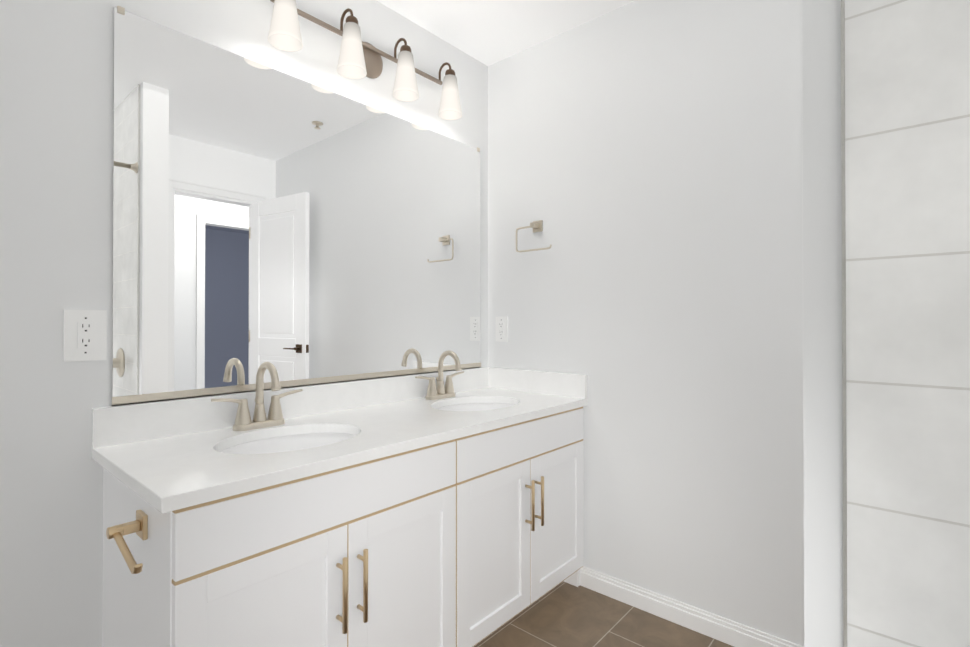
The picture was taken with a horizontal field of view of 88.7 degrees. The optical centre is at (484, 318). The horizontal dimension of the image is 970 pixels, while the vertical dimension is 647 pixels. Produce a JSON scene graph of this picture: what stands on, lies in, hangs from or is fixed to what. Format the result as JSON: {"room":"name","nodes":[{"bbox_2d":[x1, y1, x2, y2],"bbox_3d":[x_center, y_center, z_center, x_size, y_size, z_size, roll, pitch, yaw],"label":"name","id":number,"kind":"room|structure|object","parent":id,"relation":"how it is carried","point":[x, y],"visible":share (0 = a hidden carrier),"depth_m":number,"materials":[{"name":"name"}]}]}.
{"room":"bathroom","nodes":[
{"label":"bathroom","id":0,"kind":"room"},
{"bbox_2d":[0,0,487,646],"bbox_3d":[-0.886,-0.068,1.559,0.106,2.440,2.832,0,0,41],"label":"wall","id":1,"kind":"structure","parent":0,"point":[288,227],"depth_m":1.49,"materials":[{"name":"grey paint"}]},
{"bbox_2d":[63,310,106,361],"bbox_3d":[-1.045,0.045,1.298,0.009,0.133,0.089,0,0,41],"label":"electrical outlet","id":2,"kind":"object","parent":1,"relation":"attached to","point":[84,335],"visible":1,"depth_m":1.29,"materials":[{"name":"white plastic"}]},
{"bbox_2d":[111,6,480,405],"bbox_3d":[-0.515,-0.304,1.906,0.010,1.088,1.498,0,0,41],"label":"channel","id":3,"kind":"object","parent":1,"relation":"attached to","point":[146,398],"visible":1,"depth_m":1.62,"materials":[{"name":"silver metal"}]},
{"bbox_2d":[268,0,461,119],"bbox_3d":[-0.417,-1.018,1.917,0.148,0.244,0.862,0,0,41],"label":"sconce","id":4,"kind":"object","parent":1,"relation":"attached to","point":[359,58],"visible":1,"depth_m":1.85,"materials":[{"name":"white glass"}]},
{"bbox_2d":[92,367,487,445],"bbox_3d":[-0.504,0.293,1.906,0.020,0.103,1.601,0,0,41],"label":"backsplash","id":5,"kind":"structure","parent":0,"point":[113,425],"depth_m":1.51,"materials":[{"name":"white stone"}]},
{"bbox_2d":[377,0,635,65],"bbox_3d":[0.775,-1.342,0.904,3.480,0.100,4.020,0,0,41],"label":"ceiling","id":6,"kind":"structure","parent":0,"point":[488,32],"depth_m":2.13,"materials":[{"name":"paint"}]},
{"bbox_2d":[474,581,733,646],"bbox_3d":[-0.030,1.198,0.803,2.380,0.100,2.832,0,0,41],"label":"floor","id":7,"kind":"structure","parent":0,"point":[563,614],"depth_m":1.85,"materials":[{"name":"tile"}]},
{"bbox_2d":[92,402,587,646],"bbox_3d":[-0.301,0.763,1.697,0.595,0.780,1.640,0,0,41],"label":"bathroom vanity","id":8,"kind":"object","parent":7,"relation":"on","point":[440,508],"depth_m":1.30,"materials":[{"name":"wood"}]},
{"bbox_2d":[92,386,587,505],"bbox_3d":[-0.297,0.358,1.724,0.571,0.030,1.601,0,0,41],"label":"countertop","id":9,"kind":"structure","parent":8,"relation":"on","point":[181,467],"depth_m":1.35,"materials":[{"name":"white stone"}]},
{"bbox_2d":[208,362,303,429],"bbox_3d":[-0.676,0.238,1.539,0.152,0.208,0.285,0,0,41],"label":"faucet","id":10,"kind":"object","parent":9,"relation":"on","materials":[{"name":"beige metal"}]},
{"bbox_2d":[212,426,355,457],"bbox_3d":[-0.555,0.451,1.431,0.335,0.182,0.435,0,0,41],"label":"sink","id":11,"kind":"object","parent":9,"relation":"in","point":[287,439],"depth_m":1.57,"materials":[{"name":"white ceramic"}]},
{"bbox_2d":[412,350,463,397],"bbox_3d":[-0.157,0.242,2.134,0.152,0.208,0.285,0,0,41],"label":"faucet","id":12,"kind":"object","parent":9,"relation":"on","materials":[{"name":"beige metal"}]},
{"bbox_2d":[440,398,511,413],"bbox_3d":[-0.035,0.454,2.026,0.335,0.182,0.435,0,0,41],"label":"sink","id":13,"kind":"object","parent":9,"relation":"in","point":[469,404],"depth_m":2.19,"materials":[{"name":"white ceramic"}]},
{"bbox_2d":[488,0,803,646],"bbox_3d":[0.906,-0.066,1.807,2.280,2.440,0.100,0,0,41],"label":"wall","id":14,"kind":"structure","parent":0,"point":[645,161],"depth_m":1.91,"materials":[{"name":"paint"}]},
{"bbox_2d":[496,317,507,341],"bbox_3d":[0.082,0.053,2.454,0.075,0.124,0.009,0,0,41],"label":"electrical outlet","id":15,"kind":"object","parent":14,"relation":"attached to","point":[501,329],"visible":1,"depth_m":2.45,"materials":[{"name":"white plastic"}]},
{"bbox_2d":[516,220,551,252],"bbox_3d":[0.234,-0.382,2.294,0.202,0.145,0.052,0,0,41],"label":"towel ring","id":16,"kind":"object","parent":14,"relation":"attached to","point":[536,226],"visible":1,"depth_m":2.30,"materials":[{"name":"silver metal"}]},
{"bbox_2d":[488,367,586,397],"bbox_3d":[0.230,0.295,2.314,0.548,0.103,0.020,0,0,41],"label":"backsplash","id":17,"kind":"structure","parent":14,"relation":"attached to","point":[536,382],"depth_m":2.28,"materials":[{"name":"white stone"}]},
{"bbox_2d":[580,566,802,646],"bbox_3d":[1.040,1.111,1.607,1.675,0.083,0.014,0,0,41],"label":"baseboard","id":18,"kind":"structure","parent":14,"relation":"attached to","point":[721,629],"depth_m":1.87,"materials":[{"name":"white paint"}]},
{"bbox_2d":[802,0,842,646],"bbox_3d":[0.761,-0.074,0.481,0.754,2.440,0.125,0,0,41],"label":"wall","id":19,"kind":"structure","parent":0,"point":[822,331],"depth_m":0.67,"materials":[{"name":"paint"}]},
{"bbox_2d":[841,0,846,646],"bbox_3d":[0.469,-0.072,0.648,0.004,2.438,0.011,0,0,41],"label":"tile trim","id":20,"kind":"structure","parent":19,"relation":"attached to","point":[844,324],"depth_m":0.64,"materials":[{"name":"white"}]},
{"bbox_2d":[845,0,969,646],"bbox_3d":[0.732,-0.073,0.419,0.694,2.438,0.010,0,0,41],"label":"wall tile","id":21,"kind":"structure","parent":19,"relation":"attached to","point":[907,130],"depth_m":0.60,"materials":[{"name":"white tile"}]}
]}

